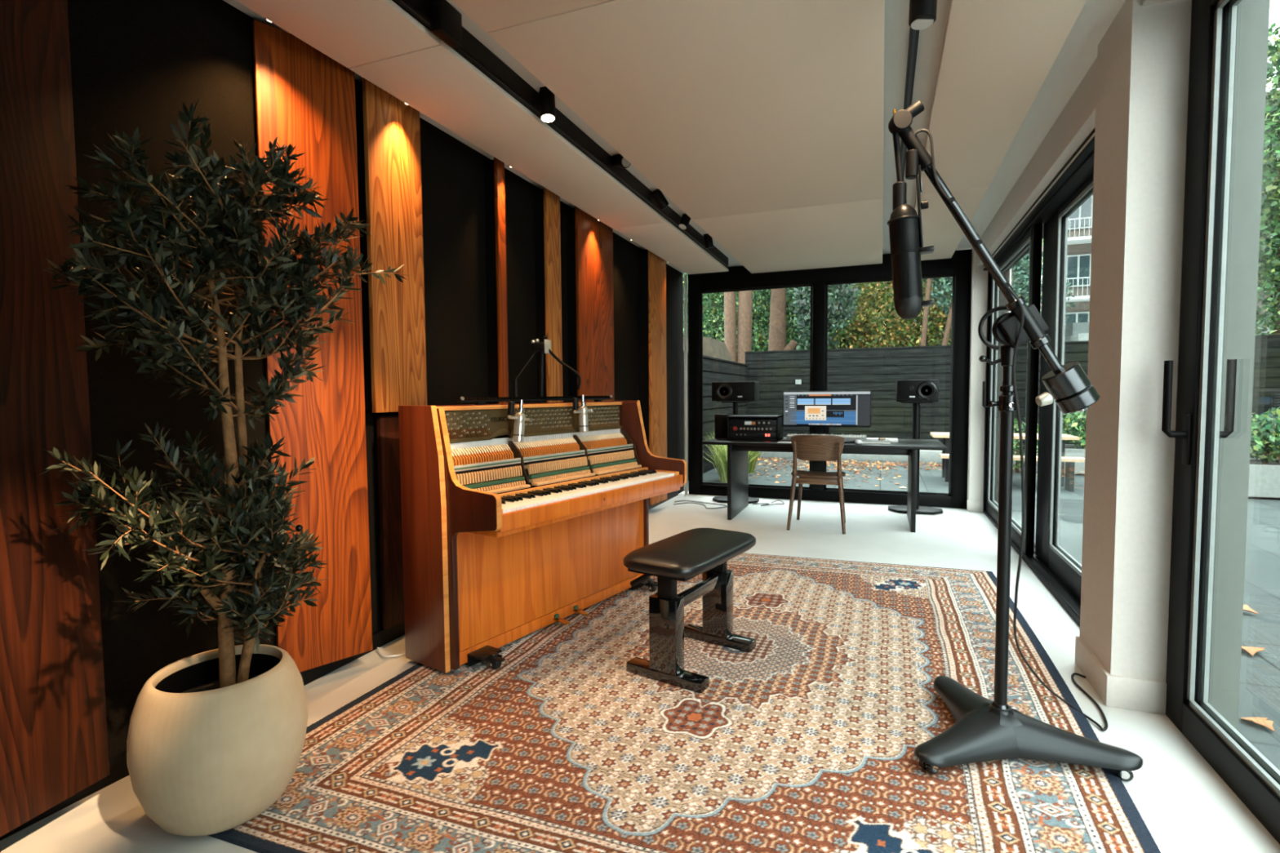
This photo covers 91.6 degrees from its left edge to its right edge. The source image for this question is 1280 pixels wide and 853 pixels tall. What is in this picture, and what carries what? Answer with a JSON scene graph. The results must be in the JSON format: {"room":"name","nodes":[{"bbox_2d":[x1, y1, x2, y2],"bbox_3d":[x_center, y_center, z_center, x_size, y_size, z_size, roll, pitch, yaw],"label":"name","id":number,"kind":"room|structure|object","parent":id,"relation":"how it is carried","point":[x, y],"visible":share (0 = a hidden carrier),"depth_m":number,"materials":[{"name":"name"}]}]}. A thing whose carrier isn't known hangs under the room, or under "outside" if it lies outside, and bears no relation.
{"room":"music room","nodes":[
{"label":"music room","id":0,"kind":"room"},
{"bbox_2d":[66,0,684,757],"bbox_3d":[-1.156,-0.280,3.306,0.250,2.525,8.550,1,3,21],"label":"wall","id":1,"kind":"structure","parent":0,"point":[134,64],"depth_m":2.10,"materials":[{"name":"black fabric"}]},
{"bbox_2d":[0,0,109,836],"bbox_3d":[-1.643,-0.207,1.545,0.160,2.425,0.379,0,3,13],"label":"wood panel","id":2,"kind":"object","parent":1,"relation":"attached to","point":[54,737],"visible":0.86,"depth_m":1.61,"materials":[{"name":"brown wood"}]},
{"bbox_2d":[252,19,372,671],"bbox_3d":[-1.311,-0.262,2.479,0.152,2.420,0.355,2,4,43],"label":"wood panel","id":3,"kind":"object","parent":1,"relation":"attached to","point":[305,98],"visible":0.57,"depth_m":2.45,"materials":[{"name":"brown wood"}]},
{"bbox_2d":[0,490,678,840],"bbox_3d":[-1.071,0.955,3.187,0.025,0.070,8.260,1,3,21],"label":"baseboard","id":4,"kind":"structure","parent":1,"relation":"attached to","point":[118,770],"depth_m":1.89,"materials":[{"name":"black paint"}]},
{"bbox_2d":[373,415,404,629],"bbox_3d":[-1.139,0.435,2.947,0.052,0.975,0.260,1,3,21],"label":"wood panel","id":5,"kind":"object","parent":1,"relation":"attached to","point":[386,428],"visible":0.52,"depth_m":2.85,"materials":[{"name":"brown wood"}]},
{"bbox_2d":[355,76,426,413],"bbox_3d":[-1.140,-0.781,2.842,0.097,1.425,0.330,1,3,21],"label":"wood panel","id":6,"kind":"object","parent":1,"relation":"attached to","point":[388,129],"visible":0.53,"depth_m":2.78,"materials":[{"name":"brown wood"}]},
{"bbox_2d":[484,156,508,404],"bbox_3d":[-0.834,-0.328,3.648,0.097,2.420,0.075,1,3,21],"label":"wood panel","id":7,"kind":"object","parent":1,"relation":"attached to","point":[494,170],"visible":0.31,"depth_m":3.60,"materials":[{"name":"brown wood"}]},
{"bbox_2d":[533,186,563,403],"bbox_3d":[-0.615,-0.360,4.212,0.107,2.420,0.170,1,3,25],"label":"wood panel","id":8,"kind":"object","parent":1,"relation":"attached to","point":[547,203],"visible":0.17,"depth_m":4.13,"materials":[{"name":"brown wood"}]},
{"bbox_2d":[566,205,614,402],"bbox_3d":[-0.371,-0.395,4.842,0.097,2.420,0.630,1,3,21],"label":"wood panel","id":9,"kind":"object","parent":1,"relation":"attached to","point":[589,241],"visible":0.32,"depth_m":4.68,"materials":[{"name":"brown wood"}]},
{"bbox_2d":[637,249,666,505],"bbox_3d":[0.111,-0.468,6.040,0.161,2.410,0.362,1,3,27],"label":"wood panel","id":10,"kind":"object","parent":1,"relation":"attached to","point":[652,363],"visible":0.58,"depth_m":5.90,"materials":[{"name":"brown wood"}]},
{"bbox_2d":[684,274,688,494],"bbox_3d":[0.516,-0.456,6.987,0.022,2.460,0.050,1,3,21],"label":"trim","id":11,"kind":"structure","parent":1,"relation":"attached to","point":[685,275],"depth_m":6.96,"materials":[{"name":"white paint"}]},
{"bbox_2d":[0,491,1279,852],"bbox_3d":[0.276,1.074,2.826,3.700,0.150,8.550,1,3,21],"label":"floor","id":12,"kind":"structure","parent":0,"point":[1184,805],"depth_m":2.40,"materials":[{"name":"concrete"}]},
{"bbox_2d":[377,647,405,657],"bbox_3d":[-1.029,0.999,2.780,0.285,0.022,0.092,-1,3,-14],"label":"cable","id":13,"kind":"object","parent":12,"relation":"on","point":[378,648],"visible":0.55,"depth_m":2.73,"materials":[{"name":"white plastic"}]},
{"bbox_2d":[513,335,581,403],"bbox_3d":[-0.593,0.243,3.285,0.373,1.456,0.534,2,4,33],"label":"boom stand","id":14,"kind":"object","parent":12,"relation":"on","point":[545,346],"visible":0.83,"depth_m":3.38,"materials":[{"name":"black paint"}]},
{"bbox_2d":[507,400,532,442],"bbox_3d":[-0.567,-0.026,2.944,0.051,0.202,0.151,2,4,34],"label":"microphone","id":15,"kind":"object","parent":14,"relation":"attached to","point":[519,418],"visible":1,"depth_m":2.92,"materials":[{"name":"silver metal"}]},
{"bbox_2d":[512,422,524,442],"bbox_3d":[-0.572,0.026,2.939,0.052,0.099,0.060,1,3,21],"label":"grille","id":16,"kind":"object","parent":15,"relation":"attached to","point":[519,427],"depth_m":2.92,"materials":[{"name":"metal"}]},
{"bbox_2d":[207,553,1160,852],"bbox_3d":[0.460,0.992,2.823,2.534,0.011,3.385,1,3,21],"label":"patterned rug","id":17,"kind":"object","parent":12,"relation":"on","point":[805,740],"visible":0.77,"depth_m":2.03,"materials":[{"name":"fabric"}]},
{"bbox_2d":[126,644,307,836],"bbox_3d":[-1.155,0.861,1.726,0.414,0.396,0.414,1,3,21],"label":"plant pot","id":18,"kind":"object","parent":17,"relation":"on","point":[203,758],"visible":0.95,"depth_m":1.58,"materials":[{"name":"beige ceramic"}]},
{"bbox_2d":[39,98,408,688],"bbox_3d":[-1.133,-0.007,1.741,0.619,1.683,0.803,3,4,44],"label":"tree","id":19,"kind":"object","parent":18,"relation":"in","point":[228,537],"visible":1,"depth_m":1.65,"materials":[{"name":"green plant"}]},
{"bbox_2d":[398,400,687,672],"bbox_3d":[-0.365,0.424,3.105,0.555,1.085,1.490,2,4,34],"label":"upright piano","id":20,"kind":"object","parent":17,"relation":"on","point":[504,540],"visible":0.97,"depth_m":2.81,"materials":[{"name":"brown wood"}]},
{"bbox_2d":[457,395,612,404],"bbox_3d":[-0.488,-0.140,3.223,0.031,0.038,1.120,2,4,34],"label":"bar","id":21,"kind":"object","parent":20,"relation":"on","point":[477,401],"visible":0.94,"depth_m":3.09,"materials":[{"name":"black metal"}]},
{"bbox_2d":[572,395,593,432],"bbox_3d":[-0.306,-0.070,3.345,0.051,0.201,0.154,2,4,34],"label":"microphone","id":22,"kind":"object","parent":21,"relation":"attached to","point":[583,411],"visible":1,"depth_m":3.33,"materials":[{"name":"silver metal"}]},
{"bbox_2d":[578,414,588,432],"bbox_3d":[-0.303,-0.018,3.351,0.051,0.095,0.052,1,3,21],"label":"grille","id":23,"kind":"object","parent":22,"relation":"attached to","point":[583,419],"depth_m":3.33,"materials":[{"name":"metal"}]},
{"bbox_2d":[463,577,657,669],"bbox_3d":[-0.394,0.945,3.174,0.405,0.062,1.310,2,4,34],"label":"piano casters","id":24,"kind":"object","parent":17,"relation":"on","point":[489,653],"visible":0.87,"depth_m":2.61,"materials":[{"name":"black metal"}]},
{"bbox_2d":[623,527,755,693],"bbox_3d":[0.230,0.740,2.654,0.350,0.518,0.670,2,4,34],"label":"piano bench","id":25,"kind":"object","parent":17,"relation":"on","point":[683,556],"visible":1,"depth_m":2.48,"materials":[{"name":"black leather"}]},
{"bbox_2d":[888,100,1142,781],"bbox_3d":[1.080,0.028,1.908,0.556,2.023,0.646,-2,4,-31],"label":"boom stand","id":26,"kind":"object","parent":17,"relation":"on","point":[984,729],"visible":0.97,"depth_m":1.89,"materials":[{"name":"metal"}]},
{"bbox_2d":[886,149,933,319],"bbox_3d":[0.826,-0.583,1.902,0.134,0.507,0.096,1,3,21],"label":"microphone","id":27,"kind":"object","parent":26,"relation":"hanging from","point":[905,226],"visible":1,"depth_m":1.88,"materials":[{"name":"black metal"}]},
{"bbox_2d":[892,182,906,210],"bbox_3d":[0.795,-0.704,1.907,0.040,0.080,0.040,1,3,21],"label":"socket","id":28,"kind":"object","parent":27,"relation":"attached to","point":[899,188],"depth_m":1.89,"materials":[{"name":"black paint"}]},
{"bbox_2d":[891,251,923,301],"bbox_3d":[0.820,-0.458,1.912,0.093,0.143,0.084,1,3,21],"label":"grille","id":29,"kind":"object","parent":27,"relation":"attached to","point":[906,268],"depth_m":1.88,"materials":[{"name":"black metal"}]},
{"bbox_2d":[1000,345,1017,366],"bbox_3d":[1.148,-0.220,1.938,0.046,0.065,0.046,1,3,21],"label":"socket","id":30,"kind":"object","parent":26,"relation":"attached to","point":[1006,351],"depth_m":1.92,"materials":[{"name":"black metal"}]},
{"bbox_2d":[914,128,1107,731],"bbox_3d":[1.360,0.060,2.084,1.069,1.934,0.272,-2,4,-30],"label":"microphone cable","id":31,"kind":"object","parent":26,"relation":"attached to","point":[926,131],"visible":1,"depth_m":1.89,"materials":[{"name":"black rubber"}]},
{"bbox_2d":[673,500,727,508],"bbox_3d":[0.601,0.800,6.390,0.593,0.009,0.274,2,4,36],"label":"cable","id":32,"kind":"object","parent":12,"relation":"on","point":[678,500],"visible":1,"depth_m":6.45,"materials":[{"name":"black rubber"}]},
{"bbox_2d":[712,401,759,503],"bbox_3d":[1.010,0.265,6.578,0.480,1.056,0.310,1,3,21],"label":"speaker stand","id":33,"kind":"object","parent":12,"relation":"on","point":[718,499],"visible":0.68,"depth_m":6.53,"materials":[{"name":"black paint"}]},
{"bbox_2d":[711,381,759,401],"bbox_3d":[1.006,-0.366,6.548,0.450,0.206,0.281,1,3,21],"label":"monitor","id":34,"kind":"object","parent":33,"relation":"on","point":[748,391],"visible":1,"depth_m":6.43,"materials":[{"name":"black paint"}]},
{"bbox_2d":[752,499,784,506],"bbox_3d":[1.330,0.784,6.371,0.323,0.034,0.145,-1,3,-15],"label":"cable","id":35,"kind":"object","parent":12,"relation":"on","point":[777,500],"visible":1,"depth_m":6.38,"materials":[{"name":"black rubber"}]},
{"bbox_2d":[786,435,845,533],"bbox_3d":[1.524,0.459,5.310,0.469,0.800,0.495,1,3,21],"label":"desk chair","id":36,"kind":"object","parent":12,"relation":"on","point":[805,447],"visible":1,"depth_m":5.15,"materials":[{"name":"brown wood"}]},
{"bbox_2d":[702,436,946,532],"bbox_3d":[1.649,0.482,5.695,2.005,0.706,0.795,1,3,21],"label":"desk","id":37,"kind":"object","parent":12,"relation":"on","point":[738,451],"visible":0.88,"depth_m":5.56,"materials":[{"name":"black wood"}]},
{"bbox_2d":[714,413,731,438],"bbox_3d":[0.824,-0.007,6.157,0.119,0.235,0.220,1,3,21],"label":"speaker box","id":38,"kind":"object","parent":37,"relation":"on","point":[721,420],"visible":0.86,"depth_m":6.05,"materials":[{"name":"black paint"}]},
{"bbox_2d":[727,414,783,440],"bbox_3d":[1.099,0.008,5.927,0.480,0.225,0.310,1,3,21],"label":"equipment rack","id":39,"kind":"object","parent":37,"relation":"on","point":[740,427],"visible":1,"depth_m":5.81,"materials":[{"name":"metal"}]},
{"bbox_2d":[786,432,866,441],"bbox_3d":[1.686,0.091,5.632,0.680,0.068,0.245,1,3,21],"label":"controller","id":40,"kind":"object","parent":37,"relation":"on","point":[848,437],"visible":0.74,"depth_m":5.50,"materials":[{"name":"grey plastic"}]},
{"bbox_2d":[782,391,871,433],"bbox_3d":[1.760,-0.108,5.869,0.790,0.452,0.170,1,3,22],"label":"computer monitor","id":41,"kind":"object","parent":37,"relation":"on","point":[824,409],"visible":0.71,"depth_m":5.79,"materials":[{"name":"black paint"}]},
{"bbox_2d":[854,439,890,444],"bbox_3d":[2.002,0.130,5.369,0.280,0.026,0.210,0,3,17],"label":"notebook","id":42,"kind":"object","parent":37,"relation":"on","point":[867,441],"visible":0.79,"depth_m":5.27,"materials":[{"name":"white paper"}]},
{"bbox_2d":[866,437,897,442],"bbox_3d":[2.169,0.120,5.578,0.260,0.020,0.220,1,3,21],"label":"paper stack","id":43,"kind":"object","parent":37,"relation":"on","point":[892,440],"visible":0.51,"depth_m":5.58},
{"bbox_2d":[888,401,942,515],"bbox_3d":[2.632,0.291,5.939,0.480,1.046,0.310,1,3,21],"label":"speaker stand","id":44,"kind":"object","parent":12,"relation":"on","point":[916,405],"visible":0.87,"depth_m":5.91,"materials":[{"name":"black paint"}]},
{"bbox_2d":[896,379,938,402],"bbox_3d":[2.629,-0.336,5.910,0.357,0.209,0.281,1,3,21],"label":"monitor","id":45,"kind":"object","parent":44,"relation":"on","point":[911,390],"visible":1,"depth_m":5.79,"materials":[{"name":"black paint"}]},
{"bbox_2d":[222,0,1125,273],"bbox_3d":[0.264,-1.634,2.679,3.720,0.225,8.550,1,3,21],"label":"ceiling","id":46,"kind":"structure","parent":0,"point":[1078,52],"depth_m":2.83,"materials":[{"name":"white paint"}]},
{"bbox_2d":[235,0,439,68],"bbox_3d":[-1.494,-1.360,0.887,0.440,0.105,3.116,1,3,21],"label":"ceiling panel","id":47,"kind":"object","parent":46,"relation":"attached to","point":[351,33],"visible":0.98,"depth_m":2.15,"materials":[{"name":"paint"}]},
{"bbox_2d":[348,36,666,228],"bbox_3d":[-0.468,-1.509,3.533,0.440,0.105,2.558,1,3,21],"label":"ceiling panel","id":48,"kind":"object","parent":46,"relation":"attached to","point":[437,82],"visible":0.84,"depth_m":2.96,"materials":[{"name":"beige fabric"}]},
{"bbox_2d":[451,0,612,32],"bbox_3d":[-0.495,-1.347,0.500,1.304,0.105,3.116,1,3,21],"label":"ceiling panel","id":49,"kind":"object","parent":46,"relation":"attached to","point":[491,15],"visible":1,"depth_m":2.05,"materials":[{"name":"beige fabric"}]},
{"bbox_2d":[393,0,728,266],"bbox_3d":[-0.416,-1.472,2.946,0.079,0.113,7.340,1,3,21],"label":"track","id":50,"kind":"object","parent":46,"relation":"attached to","point":[442,20],"visible":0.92,"depth_m":2.66,"materials":[{"name":"metal"}]},
{"bbox_2d":[538,86,555,122],"bbox_3d":[-0.421,-1.461,2.824,0.072,0.141,0.089,-1,3,-18],"label":"track spotlight","id":51,"kind":"object","parent":50,"relation":"attached to","point":[546,97],"visible":0.93,"depth_m":2.80,"materials":[{"name":"black paint"}]},
{"bbox_2d":[611,154,631,168],"bbox_3d":[-0.112,-1.543,3.594,0.078,0.124,0.140,-2,4,-32],"label":"track spotlight","id":52,"kind":"object","parent":50,"relation":"attached to","point":[618,160],"visible":0.67,"depth_m":3.56,"materials":[{"name":"black paint"}]},
{"bbox_2d":[650,188,668,209],"bbox_3d":[0.134,-1.552,4.236,0.134,0.138,0.072,-3,4,-39],"label":"track spotlight","id":53,"kind":"object","parent":50,"relation":"attached to","point":[657,195],"visible":0.92,"depth_m":4.21,"materials":[{"name":"black paint"}]},
{"bbox_2d":[678,213,690,229],"bbox_3d":[0.349,-1.591,4.799,0.120,0.143,0.072,-3,4,-42],"label":"track spotlight","id":54,"kind":"object","parent":50,"relation":"attached to","point":[685,220],"visible":0.7,"depth_m":4.77,"materials":[{"name":"black paint"}]},
{"bbox_2d":[703,233,713,248],"bbox_3d":[0.598,-1.627,5.436,0.072,0.143,0.104,2,4,40],"label":"track spotlight","id":55,"kind":"object","parent":50,"relation":"attached to","point":[708,242],"visible":0.84,"depth_m":5.41,"materials":[{"name":"black paint"}]},
{"bbox_2d":[613,218,728,274],"bbox_3d":[0.359,-1.629,5.667,0.440,0.105,2.018,1,3,21],"label":"ceiling panel","id":56,"kind":"object","parent":46,"relation":"attached to","point":[665,241],"visible":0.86,"depth_m":5.42,"materials":[{"name":"beige paint"}]},
{"bbox_2d":[487,0,884,219],"bbox_3d":[0.531,-1.496,3.146,1.304,0.105,2.558,1,3,21],"label":"ceiling panel","id":57,"kind":"object","parent":46,"relation":"attached to","point":[726,108],"visible":0.87,"depth_m":2.61,"materials":[{"name":"beige paint"}]},
{"bbox_2d":[693,198,883,273],"bbox_3d":[1.399,-1.622,5.382,1.304,0.105,2.238,1,3,21],"label":"ceiling panel","id":58,"kind":"object","parent":46,"relation":"attached to","point":[846,233],"visible":0.78,"depth_m":5.08,"materials":[{"name":"beige paint"}]},
{"bbox_2d":[900,26,919,181],"bbox_3d":[1.076,-1.496,2.452,0.032,0.036,7.500,1,3,21],"label":"track","id":59,"kind":"object","parent":46,"relation":"attached to","point":[913,34],"visible":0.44,"depth_m":2.64,"materials":[{"name":"metal"}]},
{"bbox_2d":[908,0,937,30],"bbox_3d":[0.806,-1.306,1.762,0.079,0.317,0.079,1,3,21],"label":"track spotlight","id":60,"kind":"object","parent":59,"relation":"attached to","point":[922,13],"visible":1,"depth_m":1.75,"materials":[{"name":"black paint"}]},
{"bbox_2d":[914,186,988,260],"bbox_3d":[2.390,-1.609,4.998,0.410,0.105,2.238,1,3,21],"label":"ceiling panel","id":61,"kind":"object","parent":46,"relation":"attached to","point":[940,230],"visible":0.39,"depth_m":4.63,"materials":[{"name":"paint"}]},
{"bbox_2d":[921,0,1086,194],"bbox_3d":[1.523,-1.484,2.762,0.410,0.105,2.558,1,3,21],"label":"ceiling panel","id":62,"kind":"object","parent":46,"relation":"attached to","point":[997,55],"visible":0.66,"depth_m":2.52,"materials":[{"name":"beige fabric"}]},
{"bbox_2d":[688,248,972,508],"bbox_3d":[1.873,-0.474,6.545,2.825,2.520,0.110,1,3,21],"label":"window","id":63,"kind":"structure","parent":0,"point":[738,278],"depth_m":6.46,"materials":[{"name":"black metal"}]},
{"bbox_2d":[684,457,1279,544],"bbox_3d":[7.149,0.435,17.095,17.000,0.100,23.050,1,3,21],"label":"ground","id":64,"kind":"structure","parent":0,"point":[1263,525],"depth_m":8.85,"materials":[{"name":"concrete"}]},
{"bbox_2d":[683,274,724,337],"bbox_3d":[-0.291,-3.398,20.304,6.245,7.350,1.909,1,3,23],"label":"broadleaf tree","id":65,"kind":"object","parent":64,"relation":"on","point":[704,311],"visible":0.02,"depth_m":19.19,"materials":[{"name":"green plant"}]},
{"bbox_2d":[683,337,733,361],"bbox_3d":[0.983,-0.555,12.906,1.700,2.420,1.400,1,3,21],"label":"garden shed","id":66,"kind":"object","parent":64,"relation":"on","point":[713,348],"visible":0.11,"depth_m":12.15,"materials":[{"name":"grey wood"}]},
{"bbox_2d":[683,351,748,480],"bbox_3d":[1.242,-0.230,10.998,0.110,1.970,6.200,1,3,21],"label":"fence","id":67,"kind":"object","parent":64,"relation":"on","point":[714,370],"visible":0.34,"depth_m":10.97,"materials":[{"name":"wood"}]},
{"bbox_2d":[683,273,752,364],"bbox_3d":[2.173,-3.313,16.385,4.540,7.540,1.765,1,3,24],"label":"broadleaf tree","id":68,"kind":"object","parent":64,"relation":"on","point":[745,297],"visible":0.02,"depth_m":15.88,"materials":[{"name":"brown plant"}]},
{"bbox_2d":[702,435,759,482],"bbox_3d":[1.356,0.443,9.463,1.059,0.787,1.063,1,3,21],"label":"clump","id":69,"kind":"object","parent":64,"relation":"on","point":[722,456],"visible":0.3,"depth_m":9.36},
{"bbox_2d":[683,274,795,357],"bbox_3d":[2.841,-3.745,22.430,6.338,7.768,1.916,1,3,23],"label":"broadleaf tree","id":70,"kind":"object","parent":64,"relation":"on","point":[722,336],"visible":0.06,"depth_m":21.96,"materials":[{"name":"green plant"}]},
{"bbox_2d":[748,451,765,473],"bbox_3d":[1.771,0.408,10.544,1.093,0.735,1.055,1,3,21],"label":"clump","id":71,"kind":"object","parent":64,"relation":"on","point":[751,468],"visible":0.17,"depth_m":10.36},
{"bbox_2d":[702,283,861,356],"bbox_3d":[4.042,-3.397,18.652,4.942,7.457,1.904,1,3,26],"label":"broadleaf tree","id":72,"kind":"object","parent":64,"relation":"on","point":[759,313],"visible":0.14,"depth_m":18.38,"materials":[{"name":"green plant"}]},
{"bbox_2d":[768,284,861,351],"bbox_3d":[4.346,-2.821,16.934,3.511,6.467,1.568,1,3,21],"label":"broadleaf tree","id":73,"kind":"object","parent":64,"relation":"on","point":[777,326],"visible":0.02,"depth_m":16.79,"materials":[{"name":"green plant"}]},
{"bbox_2d":[791,283,857,350],"bbox_3d":[4.416,-1.668,14.956,1.532,4.371,1.174,1,3,21],"label":"broadleaf tree","id":74,"kind":"object","parent":64,"relation":"on","point":[842,306],"visible":0.35,"depth_m":14.79,"materials":[{"name":"green plant"}]},
{"bbox_2d":[683,239,1043,351],"bbox_3d":[4.742,-5.191,23.635,18.528,11.441,2.230,1,3,21],"label":"hedge","id":75,"kind":"object","parent":64,"relation":"on","point":[766,293],"visible":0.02,"depth_m":22.30,"materials":[{"name":"green plant"}]},
{"bbox_2d":[798,281,932,348],"bbox_3d":[7.314,-3.425,20.706,4.607,7.242,1.962,1,3,23],"label":"broadleaf tree","id":76,"kind":"object","parent":64,"relation":"on","point":[855,331],"visible":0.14,"depth_m":20.31,"materials":[{"name":"green plant"}]},
{"bbox_2d":[748,457,1037,488],"bbox_3d":[3.975,0.735,10.298,4.777,0.069,3.611,1,3,21],"label":"leaf litter","id":77,"kind":"object","parent":64,"relation":"on","point":[878,467],"visible":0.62,"depth_m":11.26,"materials":[{"name":"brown plant"}]},
{"bbox_2d":[756,449,1037,466],"bbox_3d":[6.584,0.582,11.415,9.550,0.220,0.150,1,3,21],"label":"wall","id":78,"kind":"structure","parent":64,"relation":"on","point":[927,456],"depth_m":12.08,"materials":[{"name":"grey concrete"}]},
{"bbox_2d":[848,273,1021,347],"bbox_3d":[7.997,-3.133,17.129,4.486,7.066,2.027,1,3,21],"label":"broadleaf tree","id":79,"kind":"object","parent":64,"relation":"on","point":[940,320],"visible":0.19,"depth_m":17.25,"materials":[{"name":"green plant"}]},
{"bbox_2d":[920,254,1042,346],"bbox_3d":[7.318,-2.795,14.916,4.024,6.586,1.827,1,3,21],"label":"slender tree","id":80,"kind":"object","parent":64,"relation":"on","point":[1021,269],"visible":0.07,"depth_m":14.65,"materials":[{"name":"green plant"}]},
{"bbox_2d":[922,238,1075,345],"bbox_3d":[10.948,-3.479,19.269,4.304,7.447,1.949,1,3,21],"label":"broadleaf tree","id":81,"kind":"object","parent":64,"relation":"on","point":[1068,284],"visible":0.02,"depth_m":18.50,"materials":[{"name":"green plant"}]},
{"bbox_2d":[930,431,1079,486],"bbox_3d":[5.329,0.468,9.237,1.820,0.700,0.700,1,3,21],"label":"garden table","id":82,"kind":"object","parent":64,"relation":"on","point":[945,436],"visible":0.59,"depth_m":9.22,"materials":[{"name":"brown wood"}]},
{"bbox_2d":[939,453,1084,491],"bbox_3d":[5.128,0.632,8.626,1.750,0.440,0.300,1,3,21],"label":"garden bench","id":83,"kind":"object","parent":64,"relation":"on","point":[1069,461],"visible":0.5,"depth_m":8.30,"materials":[{"name":"brown wood"}]},
{"bbox_2d":[745,334,1279,450],"bbox_3d":[6.915,-0.486,12.236,9.750,2.260,0.110,1,3,21],"label":"fence","id":84,"kind":"object","parent":64,"relation":"on","point":[877,371],"visible":0.15,"depth_m":12.83,"materials":[{"name":"wood"}]},
{"bbox_2d":[1013,417,1038,472],"bbox_3d":[6.218,0.281,10.231,0.888,0.952,0.855,1,3,21],"label":"shrub","id":85,"kind":"object","parent":64,"relation":"on","point":[1015,442],"visible":0.16,"depth_m":10.18,"materials":[{"name":"green plant"}]},
{"bbox_2d":[1064,444,1085,475],"bbox_3d":[7.456,0.543,10.135,1.400,0.420,1.000,1,3,21],"label":"planter","id":86,"kind":"object","parent":64,"relation":"on","point":[1070,451],"visible":0.02,"depth_m":9.82,"materials":[{"name":"grey concrete"}]},
{"bbox_2d":[1062,410,1086,448],"bbox_3d":[7.456,0.002,10.114,1.400,0.801,0.984,1,3,21],"label":"shrub","id":87,"kind":"object","parent":86,"relation":"on","point":[1076,416],"visible":0.13,"depth_m":10.07,"materials":[{"name":"green plant"}]},
{"bbox_2d":[1064,316,1272,341],"bbox_3d":[16.883,-1.421,18.075,8.200,3.350,4.600,1,3,21],"label":"garden shed","id":88,"kind":"object","parent":64,"relation":"on","point":[1074,331],"visible":0.15,"depth_m":18.45,"materials":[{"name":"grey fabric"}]},
{"bbox_2d":[1248,458,1279,500],"bbox_3d":[7.935,0.658,7.915,1.200,0.420,0.900,1,3,21],"label":"planter","id":89,"kind":"object","parent":64,"relation":"on","point":[1264,479],"visible":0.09,"depth_m":7.57,"materials":[{"name":"grey concrete"}]},
{"bbox_2d":[1249,406,1279,464],"bbox_3d":[7.927,0.101,7.902,1.157,0.818,0.933,1,3,21],"label":"shrub","id":90,"kind":"object","parent":89,"relation":"on","point":[1263,439],"visible":0.59,"depth_m":7.72,"materials":[{"name":"green plant"}]},
{"bbox_2d":[1255,22,1279,335],"bbox_3d":[14.416,-4.151,14.009,5.831,9.296,4.770,0,3,12],"label":"broadleaf tree","id":91,"kind":"object","parent":64,"relation":"on","point":[1270,195],"visible":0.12,"depth_m":13.07,"materials":[{"name":"green plant"}]},
{"bbox_2d":[966,0,1191,681],"bbox_3d":[1.846,-0.241,2.143,0.310,2.525,8.550,1,3,21],"label":"wall","id":92,"kind":"structure","parent":0,"point":[1134,95],"depth_m":2.22,"materials":[{"name":"white paint"}]},
{"bbox_2d":[982,223,1042,555],"bbox_3d":[2.926,-0.281,4.993,0.114,2.225,1.720,1,3,21],"label":"door","id":93,"kind":"structure","parent":92,"relation":"in","point":[1033,238],"depth_m":4.24,"materials":[{"name":"black metal"}]},
{"bbox_2d":[982,128,1094,626],"bbox_3d":[2.657,-0.250,4.154,0.210,2.315,3.560,1,3,21],"label":"trim","id":94,"kind":"structure","parent":92,"relation":"attached to","point":[1079,168],"depth_m":3.87,"materials":[{"name":"black metal"}]},
{"bbox_2d":[1035,173,1093,601],"bbox_3d":[2.394,-0.190,3.352,0.050,2.225,1.810,1,3,21],"label":"door","id":95,"kind":"structure","parent":92,"relation":"in","point":[1060,562],"depth_m":3.88,"materials":[{"name":"black metal"}]},
{"bbox_2d":[967,499,1166,715],"bbox_3d":[1.722,0.970,2.083,0.180,0.115,8.220,1,3,21],"label":"baseboard","id":96,"kind":"structure","parent":92,"relation":"attached to","point":[1148,695],"depth_m":2.25,"materials":[{"name":"white paint"}]},
{"bbox_2d":[1161,0,1279,844],"bbox_3d":[1.337,-0.126,0.750,0.194,2.450,2.975,1,3,21],"label":"door","id":97,"kind":"structure","parent":92,"relation":"in","point":[1245,770],"depth_m":2.01,"materials":[{"name":"black metal"}]},
{"bbox_2d":[1034,529,1279,770],"bbox_3d":[5.253,1.381,-0.375,7.900,0.100,10.950,1,3,21],"label":"terrace","id":98,"kind":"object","parent":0,"point":[1260,673],"depth_m":3.31,"materials":[{"name":"concrete"}]},
{"bbox_2d":[1243,604,1258,614],"bbox_3d":[3.603,1.102,3.769,0.144,0.044,0.144,0,3,7],"label":"fallen leaf","id":99,"kind":"object","parent":98,"relation":"on","point":[1246,607],"visible":0.32,"depth_m":3.73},
{"bbox_2d":[1241,646,1264,656],"bbox_3d":[3.117,1.138,3.197,0.132,0.040,0.132,-1,3,-14],"label":"fallen leaf","id":100,"kind":"object","parent":98,"relation":"on","point":[1252,651],"visible":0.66,"depth_m":3.15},
{"bbox_2d":[1240,717,1275,731],"bbox_3d":[2.478,1.185,2.502,0.096,0.029,0.096,2,4,42],"label":"fallen leaf","id":101,"kind":"object","parent":98,"relation":"on","point":[1261,721],"visible":1,"depth_m":2.49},
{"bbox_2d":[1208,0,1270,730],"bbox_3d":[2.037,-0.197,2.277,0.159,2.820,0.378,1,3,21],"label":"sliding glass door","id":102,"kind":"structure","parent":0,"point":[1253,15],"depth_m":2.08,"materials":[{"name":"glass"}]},
{"label":"outside","id":103,"kind":"structure","parent":0,"visible":0},
{"bbox_2d":[1040,93,1279,325],"bbox_3d":[26.807,-8.162,33.652,13.500,15.000,9.120,1,3,21],"label":"apartment building","id":104,"kind":"structure","parent":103,"point":[1080,222],"depth_m":31.54,"materials":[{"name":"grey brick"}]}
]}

